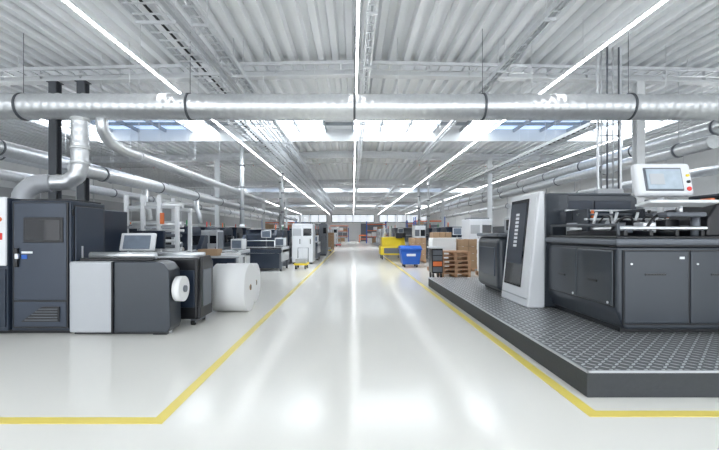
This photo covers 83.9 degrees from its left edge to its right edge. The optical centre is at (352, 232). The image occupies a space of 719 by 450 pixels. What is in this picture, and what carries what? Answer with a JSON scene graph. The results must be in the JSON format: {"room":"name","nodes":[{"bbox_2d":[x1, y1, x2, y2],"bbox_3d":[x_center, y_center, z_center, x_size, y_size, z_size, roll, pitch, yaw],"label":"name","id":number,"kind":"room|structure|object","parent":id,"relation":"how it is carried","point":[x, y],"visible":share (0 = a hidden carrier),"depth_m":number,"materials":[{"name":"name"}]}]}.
{"room":"print shop","nodes":[
{"label":"print shop","id":0,"kind":"room"},
{"bbox_2d":[0,160,268,228],"bbox_3d":[-16.075,-1.950,33.500,0.250,6.900,85.000,0,0,0],"label":"wall","id":1,"kind":"structure","parent":0,"point":[6,187],"depth_m":28.80,"materials":[{"name":"white metal"}]},
{"bbox_2d":[269,209,436,240],"bbox_3d":[0.000,-1.950,76.085,32.000,6.900,0.230,0,0,0],"label":"wall","id":2,"kind":"structure","parent":0,"point":[354,227],"depth_m":76.00,"materials":[{"name":"grey paint"}]},
{"bbox_2d":[284,215,326,221],"bbox_3d":[-9.500,-2.750,75.935,9.120,1.500,0.070,0,0,0],"label":"window","id":3,"kind":"structure","parent":2,"relation":"in","point":[304,218],"depth_m":75.95,"materials":[{"name":"white glass"}]},
{"bbox_2d":[338,227,346,238],"bbox_3d":[-2.300,0.140,75.885,2.440,2.720,0.090,0,0,0],"label":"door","id":4,"kind":"structure","parent":2,"relation":"in","point":[342,236],"depth_m":75.87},
{"bbox_2d":[332,215,373,221],"bbox_3d":[0.000,-2.750,75.935,8.120,1.500,0.070,0,0,0],"label":"window","id":5,"kind":"structure","parent":2,"relation":"in","point":[335,218],"depth_m":75.95,"materials":[{"name":"white glass"}]},
{"bbox_2d":[361,223,382,240],"bbox_3d":[3.550,-0.160,75.885,4.140,3.320,0.090,0,0,0],"label":"door","id":6,"kind":"structure","parent":2,"relation":"in","point":[363,225],"depth_m":75.87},
{"bbox_2d":[379,215,426,221],"bbox_3d":[9.500,-2.750,75.935,9.120,1.500,0.070,0,0,0],"label":"window","id":7,"kind":"structure","parent":2,"relation":"in","point":[382,218],"depth_m":75.95,"materials":[{"name":"white glass"}]},
{"bbox_2d":[0,241,718,449],"bbox_3d":[0.000,1.598,33.500,32.000,0.204,85.000,0,0,0],"label":"floor","id":8,"kind":"structure","parent":0,"point":[360,355],"depth_m":3.91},
{"bbox_2d":[46,81,63,198],"bbox_3d":[-7.670,-1.186,10.300,0.320,5.371,0.320,0,0,0],"label":"steel column","id":9,"kind":"structure","parent":8,"relation":"on","point":[54,126],"depth_m":10.20,"materials":[{"name":"black metal"}]},
{"bbox_2d":[74,80,91,200],"bbox_3d":[-6.950,-1.194,10.300,0.320,5.387,0.320,0,0,0],"label":"steel column","id":10,"kind":"structure","parent":8,"relation":"on","point":[82,86],"depth_m":10.20,"materials":[{"name":"black metal"}]},
{"bbox_2d":[0,197,189,334],"bbox_3d":[-5.760,0.485,7.300,6.480,2.030,3.000,0,0,0],"label":"press","id":11,"kind":"object","parent":8,"relation":"on","point":[63,269],"visible":1,"depth_m":5.87,"materials":[{"name":"metal"}]},
{"bbox_2d":[119,233,156,251],"bbox_3d":[-3.750,0.751,7.125,0.600,1.498,0.449,0,0,0],"label":"terminal","id":12,"kind":"object","parent":11,"relation":"on","point":[141,242],"visible":0.59,"depth_m":6.94,"materials":[{"name":"white plastic"}]},
{"bbox_2d":[124,195,191,251],"bbox_3d":[-4.525,0.325,9.320,1.230,2.350,0.840,0,0,0],"label":"frame","id":13,"kind":"object","parent":8,"relation":"on","point":[160,227],"visible":0.5,"depth_m":9.02,"materials":[{"name":"metal"}]},
{"bbox_2d":[129,220,232,251],"bbox_3d":[-7.275,0.515,16.415,3.250,1.970,8.170,0,0,0],"label":"press","id":14,"kind":"object","parent":8,"relation":"on","point":[196,230],"visible":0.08,"depth_m":15.40,"materials":[{"name":"grey metal"}]},
{"bbox_2d":[157,252,212,324],"bbox_3d":[-2.920,0.910,6.735,0.960,1.180,0.610,0,0,0],"label":"machine","id":15,"kind":"object","parent":8,"relation":"on","point":[197,267],"visible":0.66,"depth_m":6.49,"materials":[{"name":"black metal"}]},
{"bbox_2d":[201,229,223,249],"bbox_3d":[-5.240,0.670,14.930,0.620,1.660,0.740,0,0,0],"label":"tall cabinet","id":16,"kind":"object","parent":8,"relation":"on","point":[215,237],"visible":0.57,"depth_m":14.60,"materials":[{"name":"white metal"}]},
{"bbox_2d":[185,235,249,265],"bbox_3d":[-4.450,0.787,13.300,1.700,1.425,1.400,0,0,0],"label":"machine","id":17,"kind":"object","parent":8,"relation":"on","point":[235,243],"visible":0.36,"depth_m":13.38,"materials":[{"name":"white metal"}]},
{"bbox_2d":[214,160,220,226],"bbox_3d":[-7.300,-1.190,21.500,0.320,5.379,0.320,0,0,0],"label":"steel column","id":18,"kind":"structure","parent":8,"relation":"on","point":[217,208],"depth_m":21.40,"materials":[{"name":"grey metal"}]},
{"bbox_2d":[198,249,245,266],"bbox_3d":[-3.550,0.960,10.550,1.300,1.080,0.700,0,0,0],"label":"bench","id":19,"kind":"object","parent":8,"relation":"on","point":[214,253],"visible":0.31,"depth_m":10.30,"materials":[{"name":"metal"}]},
{"bbox_2d":[209,222,250,238],"bbox_3d":[-9.675,0.440,27.965,3.650,2.120,10.070,0,0,0],"label":"press","id":20,"kind":"object","parent":8,"relation":"on","point":[237,232],"visible":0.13,"depth_m":28.61,"materials":[{"name":"grey metal"}]},
{"bbox_2d":[212,264,255,310],"bbox_3d":[-2.300,1.045,7.720,0.668,0.910,0.910,0,0,0],"label":"paper roll","id":21,"kind":"object","parent":8,"relation":"on","point":[234,285],"visible":0.95,"depth_m":7.36,"materials":[{"name":"paper"}]},
{"bbox_2d":[227,263,260,301],"bbox_3d":[-2.435,1.080,8.750,0.658,0.840,0.840,0,0,0],"label":"paper roll","id":22,"kind":"object","parent":8,"relation":"on","point":[256,266],"visible":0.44,"depth_m":8.88,"materials":[{"name":"paper"}]},
{"bbox_2d":[231,235,288,270],"bbox_3d":[-3.750,0.787,16.400,2.000,1.425,1.600,0,0,0],"label":"machine","id":23,"kind":"object","parent":8,"relation":"on","point":[265,257],"visible":0.56,"depth_m":15.65,"materials":[{"name":"dark grey painted metal"},{"name":"aluminium"}]},
{"bbox_2d":[262,185,264,228],"bbox_3d":[-7.300,-1.190,32.700,0.320,5.379,0.320,0,0,0],"label":"steel column","id":24,"kind":"structure","parent":8,"relation":"on","point":[263,186],"depth_m":32.60,"materials":[{"name":"grey metal"}]},
{"bbox_2d":[246,225,292,265],"bbox_3d":[-3.975,0.565,20.565,1.850,1.870,5.470,0,0,0],"label":"press","id":25,"kind":"object","parent":8,"relation":"on","point":[255,237],"visible":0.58,"depth_m":18.11,"materials":[{"name":"grey metal"}]},
{"bbox_2d":[265,221,296,228],"bbox_3d":[-9.000,-0.100,49.100,4.100,3.200,1.300,0,0,0],"label":"storage rack","id":26,"kind":"object","parent":8,"relation":"on","point":[267,226],"visible":0.1,"depth_m":48.59,"materials":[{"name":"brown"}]},
{"bbox_2d":[285,198,287,227],"bbox_3d":[-7.300,-1.190,43.900,0.320,5.379,0.320,0,0,0],"label":"steel column","id":27,"kind":"structure","parent":8,"relation":"on","point":[286,199],"depth_m":43.80,"materials":[{"name":"grey metal"}]},
{"bbox_2d":[272,226,318,235],"bbox_3d":[-3.825,0.490,29.715,2.950,2.020,8.570,0,0,0],"label":"press","id":28,"kind":"object","parent":8,"relation":"on","point":[316,230],"visible":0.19,"depth_m":30.00,"materials":[{"name":"grey metal"}]},
{"bbox_2d":[299,205,300,221],"bbox_3d":[-7.300,-1.190,55.100,0.320,5.379,0.320,0,0,0],"label":"steel column","id":29,"kind":"structure","parent":8,"relation":"on","point":[299,205],"depth_m":55.00,"materials":[{"name":"grey metal"}]},
{"bbox_2d":[294,248,308,268],"bbox_3d":[-2.175,1.069,16.985,0.550,0.862,0.970,0,0,0],"label":"cart","id":30,"kind":"object","parent":8,"relation":"on","point":[299,261],"visible":0.99,"depth_m":16.60,"materials":[{"name":"yellow metal"}]},
{"bbox_2d":[292,222,314,263],"bbox_3d":[-2.440,0.495,19.930,1.020,2.010,1.340,0,0,0],"label":"tall cabinet","id":31,"kind":"object","parent":8,"relation":"on","point":[303,233],"visible":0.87,"depth_m":19.28,"materials":[{"name":"white metal"}]},
{"bbox_2d":[315,236,320,259],"bbox_3d":[-2.300,0.750,22.700,0.800,1.500,1.400,0,0,0],"label":"machine","id":32,"kind":"object","parent":8,"relation":"on","point":[317,243],"visible":0.41,"depth_m":22.06,"materials":[{"name":"grey metal"}]},
{"bbox_2d":[319,223,327,255],"bbox_3d":[-1.990,0.420,27.230,0.520,2.160,1.540,0,0,0],"label":"tall cabinet","id":33,"kind":"object","parent":8,"relation":"on","point":[323,227],"visible":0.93,"depth_m":26.48,"materials":[{"name":"grey metal"}]},
{"bbox_2d":[328,233,333,249],"bbox_3d":[-2.300,0.730,36.000,1.200,1.540,0.800,0,0,0],"label":"wooden pallet","id":34,"kind":"object","parent":8,"relation":"on","point":[330,235],"visible":0.51,"depth_m":35.61,"materials":[{"name":"brown wood"}]},
{"bbox_2d":[330,227,337,243],"bbox_3d":[-2.390,0.370,49.480,1.020,2.260,2.040,0,0,0],"label":"tall cabinet","id":35,"kind":"object","parent":8,"relation":"on","point":[334,229],"visible":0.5,"depth_m":48.48,"materials":[{"name":"white metal"}]},
{"bbox_2d":[338,227,348,241],"bbox_3d":[-2.400,0.100,70.600,3.300,2.800,1.300,0,0,0],"label":"storage rack","id":36,"kind":"object","parent":8,"relation":"on","point":[339,229],"visible":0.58,"depth_m":70.10,"materials":[{"name":"orange metal"}]},
{"bbox_2d":[366,221,385,242],"bbox_3d":[3.400,-0.100,58.600,2.900,3.200,1.300,0,0,0],"label":"storage rack","id":37,"kind":"object","parent":8,"relation":"on","point":[370,226],"visible":0.61,"depth_m":58.10,"materials":[{"name":"blue metal"}]},
{"bbox_2d":[373,227,387,245],"bbox_3d":[4.425,0.390,49.965,3.150,2.220,12.070,0,0,0],"label":"press","id":38,"kind":"object","parent":8,"relation":"on","point":[380,232],"visible":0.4,"depth_m":48.51,"materials":[{"name":"white metal"}]},
{"bbox_2d":[379,226,401,258],"bbox_3d":[2.200,0.550,23.390,1.300,1.900,1.620,0,0,0],"label":"machine","id":39,"kind":"object","parent":8,"relation":"on","point":[388,245],"visible":0.82,"depth_m":22.71,"materials":[{"name":"yellow metal"}]},
{"bbox_2d":[386,227,406,256],"bbox_3d":[2.750,0.550,25.990,1.300,1.900,1.620,0,0,0],"label":"machine","id":40,"kind":"object","parent":8,"relation":"on","point":[403,234],"visible":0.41,"depth_m":25.40,"materials":[{"name":"metal"}]},
{"bbox_2d":[386,226,411,245],"bbox_3d":[4.125,0.440,35.465,2.550,2.120,9.070,0,0,0],"label":"press","id":41,"kind":"object","parent":8,"relation":"on","point":[408,231],"visible":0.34,"depth_m":31.37,"materials":[{"name":"grey metal"}]},
{"bbox_2d":[398,246,421,266],"bbox_3d":[2.520,1.026,17.685,0.960,0.949,0.930,0,0,0],"label":"waste bin","id":42,"kind":"object","parent":8,"relation":"on","point":[408,254],"visible":1,"depth_m":17.30,"materials":[{"name":"plastic"}]},
{"bbox_2d":[406,220,426,227],"bbox_3d":[8.600,-0.100,53.600,2.900,3.200,1.300,0,0,0],"label":"storage rack","id":43,"kind":"object","parent":8,"relation":"on","point":[407,223],"visible":0.08,"depth_m":53.10,"materials":[{"name":"blue metal"}]},
{"bbox_2d":[408,238,425,262],"bbox_3d":[3.300,0.870,20.600,0.800,1.260,0.800,0,0,0],"label":"wooden pallet","id":44,"kind":"object","parent":8,"relation":"on","point":[421,242],"visible":0.56,"depth_m":20.21,"materials":[{"name":"brown wood"}]},
{"bbox_2d":[412,224,425,237],"bbox_3d":[3.610,0.520,21.930,0.620,1.960,0.940,0,0,0],"label":"tall cabinet","id":45,"kind":"object","parent":8,"relation":"on","point":[418,230],"visible":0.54,"depth_m":21.48,"materials":[{"name":"white metal"}]},
{"bbox_2d":[413,217,444,227],"bbox_3d":[8.000,-0.100,42.100,3.100,3.200,1.300,0,0,0],"label":"storage rack","id":46,"kind":"object","parent":8,"relation":"on","point":[415,221],"visible":0.18,"depth_m":41.59,"materials":[{"name":"blue metal"}]},
{"bbox_2d":[427,246,444,276],"bbox_3d":[2.725,0.975,13.200,0.450,1.050,0.700,0,0,0],"label":"trolley","id":47,"kind":"object","parent":8,"relation":"on","point":[435,252],"visible":0.94,"depth_m":12.90,"materials":[{"name":"grey metal"}]},
{"bbox_2d":[430,232,450,237],"bbox_3d":[3.800,0.730,17.400,0.800,1.540,0.800,0,0,0],"label":"wooden pallet","id":48,"kind":"object","parent":8,"relation":"on","point":[432,234],"visible":0.12,"depth_m":17.01,"materials":[{"name":"brown wood"}]},
{"bbox_2d":[427,238,455,270],"bbox_3d":[3.500,0.847,15.750,1.000,1.305,0.900,0,0,0],"label":"wooden pallet","id":49,"kind":"object","parent":8,"relation":"on","point":[448,243],"visible":0.19,"depth_m":15.34,"materials":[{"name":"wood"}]},
{"bbox_2d":[441,185,444,226],"bbox_3d":[7.350,-1.189,32.700,0.320,5.378,0.320,0,0,0],"label":"steel column","id":50,"kind":"structure","parent":8,"relation":"on","point":[442,186],"depth_m":32.60,"materials":[{"name":"grey metal"}]},
{"bbox_2d":[426,222,461,259],"bbox_3d":[5.575,0.490,22.965,2.650,2.020,7.070,0,0,0],"label":"press","id":51,"kind":"object","parent":8,"relation":"on","point":[456,231],"visible":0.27,"depth_m":20.15,"materials":[{"name":"white metal"}]},
{"bbox_2d":[436,250,470,276],"bbox_3d":[3.500,1.063,14.000,1.025,0.874,0.800,0,0,0],"label":"wooden pallets","id":52,"kind":"object","parent":8,"relation":"on","point":[453,264],"visible":0.68,"depth_m":13.60,"materials":[{"name":"brown wood"}]},
{"bbox_2d":[456,239,476,270],"bbox_3d":[4.700,0.870,16.100,1.200,1.260,1.000,0,0,0],"label":"wooden pallet","id":53,"kind":"object","parent":8,"relation":"on","point":[470,245],"visible":0.43,"depth_m":15.61,"materials":[{"name":"brown wood"}]},
{"bbox_2d":[462,218,492,238],"bbox_3d":[5.510,0.420,17.780,1.020,2.160,1.240,0,0,0],"label":"tall cabinet","id":54,"kind":"object","parent":8,"relation":"on","point":[471,227],"visible":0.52,"depth_m":17.18,"materials":[{"name":"white metal"}]},
{"bbox_2d":[475,238,479,275],"bbox_3d":[4.900,0.842,14.000,1.000,1.316,0.800,0,0,0],"label":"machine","id":55,"kind":"object","parent":8,"relation":"on","point":[477,271],"visible":0.14,"depth_m":14.25,"materials":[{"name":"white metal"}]},
{"bbox_2d":[486,160,492,218],"bbox_3d":[7.350,-1.189,21.500,0.320,5.378,0.320,0,0,0],"label":"steel column","id":56,"kind":"structure","parent":8,"relation":"on","point":[489,162],"depth_m":21.40,"materials":[{"name":"white metal"}]},
{"bbox_2d":[493,226,504,232],"bbox_3d":[10.025,0.440,27.965,2.950,2.120,10.070,0,0,0],"label":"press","id":57,"kind":"object","parent":8,"relation":"on","point":[497,229],"visible":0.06,"depth_m":24.63,"materials":[{"name":"grey metal"}]},
{"bbox_2d":[428,277,718,396],"bbox_3d":[5.760,1.375,7.463,7.280,0.250,7.675,0,0,0],"label":"platform","id":58,"kind":"object","parent":8,"relation":"on","point":[597,360],"visible":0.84,"depth_m":4.42,"materials":[{"name":"grey metal"}]},
{"bbox_2d":[477,191,718,331],"bbox_3d":[5.726,0.277,7.180,5.647,1.953,4.640,0,0,0],"label":"press","id":59,"kind":"object","parent":58,"relation":"on","point":[606,260],"visible":0.94,"depth_m":5.37,"materials":[{"name":"metal"}]},
{"bbox_2d":[630,164,718,235],"bbox_3d":[3.960,-0.419,4.960,0.860,0.919,0.419,0,0,0],"label":"control console","id":60,"kind":"object","parent":59,"relation":"on","point":[660,181],"visible":0.98,"depth_m":4.97,"materials":[{"name":"white plastic"}]},
{"bbox_2d":[630,81,646,203],"bbox_3d":[7.350,-1.314,10.300,0.320,5.128,0.320,0,0,0],"label":"steel column","id":61,"kind":"structure","parent":8,"relation":"on","point":[638,87],"depth_m":10.20,"materials":[{"name":"white metal"}]},
{"bbox_2d":[0,0,718,211],"bbox_3d":[0.000,-4.774,33.500,32.000,1.452,85.000,0,0,0],"label":"ceiling","id":62,"kind":"structure","parent":0,"point":[55,34],"depth_m":9.46,"materials":[{"name":"white metal"}]},
{"bbox_2d":[62,0,183,93],"bbox_3d":[-4.250,-3.755,7.908,0.036,0.756,4.160,0,0,0],"label":"lights","id":63,"kind":"object","parent":62,"relation":"hanging from","point":[86,16],"depth_m":7.27,"materials":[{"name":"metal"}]},
{"bbox_2d":[0,129,258,213],"bbox_3d":[-11.500,-3.253,28.000,0.480,1.787,44.000,0,0,0],"label":"duct","id":64,"kind":"object","parent":62,"relation":"hanging from","point":[6,159],"visible":0.08,"depth_m":14.22,"materials":[{"name":"metal"}]},
{"bbox_2d":[0,128,275,212],"bbox_3d":[-8.900,-3.067,28.000,0.440,2.274,44.000,0,0,0],"label":"duct","id":65,"kind":"object","parent":62,"relation":"hanging from","point":[7,149],"visible":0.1,"depth_m":10.89,"materials":[{"name":"metal"}]},
{"bbox_2d":[0,162,276,220],"bbox_3d":[-9.569,-2.289,28.000,0.402,3.800,44.000,0,0,0],"label":"duct","id":66,"kind":"object","parent":62,"relation":"hanging from","point":[7,175],"visible":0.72,"depth_m":16.36,"materials":[{"name":"metal"}]},
{"bbox_2d":[40,119,297,212],"bbox_3d":[-9.400,-3.787,33.000,0.036,0.773,82.000,0,0,0],"label":"lights","id":67,"kind":"object","parent":62,"relation":"hanging from","point":[63,126],"visible":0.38,"depth_m":14.66,"materials":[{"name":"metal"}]},
{"bbox_2d":[116,0,332,208],"bbox_3d":[-3.300,-3.922,26.500,0.680,0.824,67.000,0,0,0],"label":"cable tray","id":68,"kind":"object","parent":62,"relation":"hanging from","point":[138,20],"visible":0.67,"depth_m":8.03,"materials":[{"name":"metal"}]},
{"bbox_2d":[239,141,245,227],"bbox_3d":[-5.100,-2.259,18.400,0.312,4.018,0.320,0,0,0],"label":"pipe","id":69,"kind":"object","parent":62,"relation":"hanging from","point":[241,165],"visible":0.92,"depth_m":18.31,"materials":[{"name":"metal"}]},
{"bbox_2d":[211,119,280,174],"bbox_3d":[-4.250,-3.529,17.658,0.036,0.292,11.387,0,0,0],"label":"lights","id":70,"kind":"object","parent":62,"relation":"hanging from","point":[215,121],"depth_m":15.08,"materials":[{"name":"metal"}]},
{"bbox_2d":[175,0,336,209],"bbox_3d":[-2.550,-3.903,26.500,0.280,0.886,67.000,0,0,0],"label":"cable tray","id":71,"kind":"object","parent":62,"relation":"hanging from","point":[181,4],"visible":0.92,"depth_m":8.30,"materials":[{"name":"metal"}]},
{"bbox_2d":[227,90,331,211],"bbox_3d":[-3.350,-3.721,35.750,0.560,1.222,48.500,0,0,0],"label":"cable tray","id":72,"kind":"object","parent":62,"relation":"hanging from","point":[286,167],"visible":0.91,"depth_m":16.28,"materials":[{"name":"metal"}]},
{"bbox_2d":[279,169,281,228],"bbox_3d":[-4.400,-2.167,24.500,0.374,4.233,0.384,0,0,0],"label":"pipe","id":73,"kind":"object","parent":62,"relation":"hanging from","point":[280,227],"visible":0.34,"depth_m":24.39,"materials":[{"name":"metal"}]},
{"bbox_2d":[281,151,283,226],"bbox_3d":[-3.700,-2.299,21.000,0.187,3.999,0.192,0,0,0],"label":"pipe","id":74,"kind":"object","parent":62,"relation":"hanging from","point":[282,173],"visible":0.94,"depth_m":20.96,"materials":[{"name":"metal"}]},
{"bbox_2d":[129,37,531,93],"bbox_3d":[0.000,-3.699,8.950,31.000,1.358,0.060,0,0,0],"label":"conduit pipe","id":75,"kind":"object","parent":62,"relation":"hanging from","point":[397,37],"visible":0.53,"depth_m":8.95,"materials":[{"name":"metal"}]},
{"bbox_2d":[106,162,561,168],"bbox_3d":[0.000,-4.126,24.100,31.802,0.548,0.070,0,0,0],"label":"pipe","id":76,"kind":"object","parent":62,"relation":"hanging from","point":[419,163],"visible":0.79,"depth_m":24.07,"materials":[{"name":"metal"}]},
{"bbox_2d":[185,184,486,188],"bbox_3d":[0.000,-4.126,35.300,31.802,0.548,0.070,0,0,0],"label":"pipe","id":77,"kind":"object","parent":62,"relation":"hanging from","point":[350,184],"visible":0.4,"depth_m":35.28,"materials":[{"name":"metal"}]},
{"bbox_2d":[227,196,453,199],"bbox_3d":[0.000,-4.126,46.500,31.802,0.548,0.070,0,0,0],"label":"pipe","id":78,"kind":"object","parent":62,"relation":"hanging from","point":[343,196],"visible":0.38,"depth_m":46.47,"materials":[{"name":"metal"}]},
{"bbox_2d":[244,201,446,205],"bbox_3d":[0.000,-4.044,54.785,32.000,0.712,0.870,0,0,0],"label":"roof beam","id":79,"kind":"structure","parent":62,"relation":"attached to","point":[336,202],"depth_m":55.00,"materials":[{"name":"white metal"}]},
{"bbox_2d":[261,207,430,210],"bbox_3d":[0.000,-4.044,65.985,32.000,0.712,0.870,0,0,0],"label":"roof beam","id":80,"kind":"structure","parent":62,"relation":"attached to","point":[303,208],"depth_m":66.29,"materials":[{"name":"white metal"}]},
{"bbox_2d":[220,193,472,198],"bbox_3d":[0.000,-4.044,43.585,32.000,0.712,0.870,0,0,0],"label":"roof beam","id":81,"kind":"structure","parent":62,"relation":"attached to","point":[328,194],"depth_m":43.79,"materials":[{"name":"white metal"}]},
{"bbox_2d":[275,204,430,206],"bbox_3d":[-0.018,-4.400,60.750,24.035,0.600,3.500,0,0,0],"label":"window","id":82,"kind":"structure","parent":62,"relation":"attached to","point":[336,205],"depth_m":62.44,"materials":[{"name":"white glass"}]},
{"bbox_2d":[27,119,681,140],"bbox_3d":[-0.018,-4.400,16.300,24.035,0.600,3.400,0,0,0],"label":"skylight","id":83,"kind":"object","parent":62,"relation":"attached to","point":[159,129],"depth_m":17.94,"materials":[{"name":"white glass"}]},
{"bbox_2d":[354,120,355,180],"label":"lights","id":84,"kind":"object","parent":62,"relation":"hanging from","point":[355,120],"depth_m":17.28,"materials":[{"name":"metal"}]},
{"bbox_2d":[355,0,359,93],"label":"lights","id":85,"kind":"object","parent":62,"relation":"hanging from","point":[358,5],"depth_m":7.11,"materials":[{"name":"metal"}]},
{"bbox_2d":[168,179,548,187],"bbox_3d":[0.000,-4.044,32.385,32.000,0.712,0.870,0,0,0],"label":"roof beam","id":86,"kind":"structure","parent":62,"relation":"attached to","point":[330,181],"depth_m":32.58,"materials":[{"name":"white metal"}]},
{"bbox_2d":[0,51,718,85],"bbox_3d":[0.000,-4.044,9.985,32.000,0.712,0.870,0,0,0],"label":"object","id":87,"kind":"structure","parent":62,"relation":"attached to","point":[436,70],"depth_m":10.19,"materials":[{"name":"white metal"}]},
{"bbox_2d":[67,144,297,223],"bbox_3d":[-6.374,-2.321,27.100,0.432,3.875,35.800,0,0,0],"label":"duct","id":88,"kind":"object","parent":87,"relation":"hanging from","point":[102,174],"visible":0.88,"depth_m":13.16,"materials":[{"name":"metal"}]},
{"bbox_2d":[421,71,718,216],"bbox_3d":[8.300,-3.069,29.600,0.360,2.297,40.800,0,0,0],"label":"duct","id":89,"kind":"object","parent":87,"relation":"hanging from","point":[710,142],"visible":0.88,"depth_m":12.92,"materials":[{"name":"metal"}]},
{"bbox_2d":[439,120,718,218],"bbox_3d":[10.900,-2.945,29.600,0.340,2.430,40.800,0,0,0],"label":"duct","id":90,"kind":"object","parent":87,"relation":"hanging from","point":[714,169],"visible":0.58,"depth_m":16.36,"materials":[{"name":"metal"}]},
{"bbox_2d":[0,26,718,120],"bbox_3d":[0.000,-3.393,8.500,31.001,2.013,0.570,0,0,0],"label":"spiral duct","id":91,"kind":"object","parent":62,"relation":"hanging from","point":[21,106],"visible":1,"depth_m":8.28,"materials":[{"name":"metal"}]},
{"bbox_2d":[11,115,89,198],"bbox_3d":[-6.302,-1.459,8.379,1.399,1.982,0.447,0,0,-18],"label":"duct","id":92,"kind":"object","parent":91,"relation":"attached to","point":[29,187],"visible":0.9,"depth_m":8.34,"materials":[{"name":"metal"}]},
{"bbox_2d":[95,117,265,202],"bbox_3d":[-5.350,-3.038,16.191,0.270,2.505,15.618,0,0,0],"label":"duct","id":93,"kind":"object","parent":91,"relation":"attached to","point":[101,123],"visible":0.94,"depth_m":10.53,"materials":[{"name":"metal"}]},
{"bbox_2d":[237,184,482,192],"bbox_3d":[-0.018,-4.400,38.750,24.035,0.600,3.500,0,0,0],"label":"window","id":94,"kind":"structure","parent":62,"relation":"attached to","point":[351,188],"depth_m":40.44,"materials":[{"name":"white glass"}]},
{"bbox_2d":[68,149,660,163],"bbox_3d":[0.000,-4.044,21.185,32.000,0.712,0.870,0,0,0],"label":"roof beam","id":95,"kind":"structure","parent":62,"relation":"attached to","point":[468,156],"depth_m":21.38,"materials":[{"name":"white metal"}]},
{"bbox_2d":[165,0,332,207],"bbox_3d":[-2.900,-3.880,26.000,0.060,0.520,66.024,0,0,0],"label":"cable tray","id":96,"kind":"object","parent":95,"relation":"attached to","point":[170,3],"visible":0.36,"depth_m":8.47,"materials":[{"name":"metal"}]},
{"bbox_2d":[355,0,377,207],"bbox_3d":[0.320,-4.027,26.500,0.200,0.734,67.000,0,0,0],"label":"cable tray","id":97,"kind":"object","parent":62,"relation":"hanging from","point":[371,13],"visible":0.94,"depth_m":8.63,"materials":[{"name":"metal"}]},
{"bbox_2d":[417,185,419,223],"bbox_3d":[5.600,-2.303,34.000,0.312,3.907,0.320,0,0,0],"label":"pipe","id":98,"kind":"object","parent":62,"relation":"hanging from","point":[418,196],"visible":0.62,"depth_m":33.91,"materials":[{"name":"metal"}]},
{"bbox_2d":[427,167,429,227],"bbox_3d":[4.900,-2.211,26.000,0.218,4.122,0.224,0,0,0],"label":"pipe","id":99,"kind":"object","parent":62,"relation":"hanging from","point":[428,185],"visible":0.74,"depth_m":25.93,"materials":[{"name":"metal"}]},
{"bbox_2d":[380,120,504,212],"bbox_3d":[4.600,-3.803,39.377,0.036,0.837,54.556,0,0,0],"label":"lights","id":100,"kind":"object","parent":62,"relation":"hanging from","point":[501,121],"depth_m":17.21,"materials":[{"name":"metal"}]},
{"bbox_2d":[421,176,486,208],"bbox_3d":[9.600,-3.741,42.336,0.036,0.689,27.246,0,0,0],"label":"lights","id":101,"kind":"object","parent":62,"relation":"hanging from","point":[485,176],"depth_m":34.69,"materials":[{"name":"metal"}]},
{"bbox_2d":[374,0,571,208],"bbox_3d":[3.300,-3.945,26.500,0.200,0.769,67.000,0,0,0],"label":"cable tray","id":102,"kind":"object","parent":62,"relation":"hanging from","point":[551,14],"visible":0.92,"depth_m":8.49,"materials":[{"name":"metal"}]},
{"bbox_2d":[399,91,602,211],"bbox_3d":[7.000,-3.655,35.750,0.410,1.190,48.500,0,0,0],"label":"cable tray","id":103,"kind":"object","parent":62,"relation":"hanging from","point":[589,126],"visible":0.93,"depth_m":16.08,"materials":[{"name":"metal"}]},
{"bbox_2d":[492,137,617,183],"bbox_3d":[9.600,-3.440,20.985,0.036,0.099,12.986,0,0,0],"label":"lights","id":104,"kind":"object","parent":62,"relation":"hanging from","point":[610,140],"depth_m":18.78,"materials":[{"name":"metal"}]},
{"bbox_2d":[426,72,718,212],"bbox_3d":[9.300,-3.338,29.600,0.440,1.715,40.800,0,0,0],"label":"duct","id":105,"kind":"object","parent":62,"relation":"hanging from","point":[709,128],"visible":0.71,"depth_m":14.25,"materials":[{"name":"metal"}]},
{"bbox_2d":[536,0,667,93],"bbox_3d":[4.600,-3.437,7.909,0.036,0.105,4.161,0,0,0],"label":"lights","id":106,"kind":"object","parent":62,"relation":"hanging from","point":[645,13],"depth_m":7.17,"materials":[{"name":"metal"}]},
{"bbox_2d":[594,47,623,192],"bbox_3d":[5.800,-1.474,9.075,0.600,5.453,0.250,0,0,0],"label":"pipes","id":107,"kind":"object","parent":62,"relation":"hanging from","point":[597,190],"visible":0.41,"depth_m":9.04,"materials":[{"name":"metal"}]},
{"bbox_2d":[622,121,631,136],"bbox_3d":[9.600,-3.647,13.994,0.036,0.491,0.460,0,0,0],"label":"lights","id":108,"kind":"object","parent":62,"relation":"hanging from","point":[627,133],"depth_m":14.00,"materials":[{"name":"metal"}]},
{"bbox_2d":[645,120,667,128],"bbox_3d":[9.600,-3.442,12.647,0.036,0.093,0.917,0,0,0],"label":"lights","id":109,"kind":"object","parent":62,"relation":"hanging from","point":[663,121],"depth_m":12.67,"materials":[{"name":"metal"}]},
{"bbox_2d":[437,147,718,226],"bbox_3d":[16.075,-1.950,33.500,0.250,6.900,85.000,0,0,0],"label":"wall","id":110,"kind":"structure","parent":0,"point":[707,185],"depth_m":24.95,"materials":[{"name":"white metal"}]}
]}

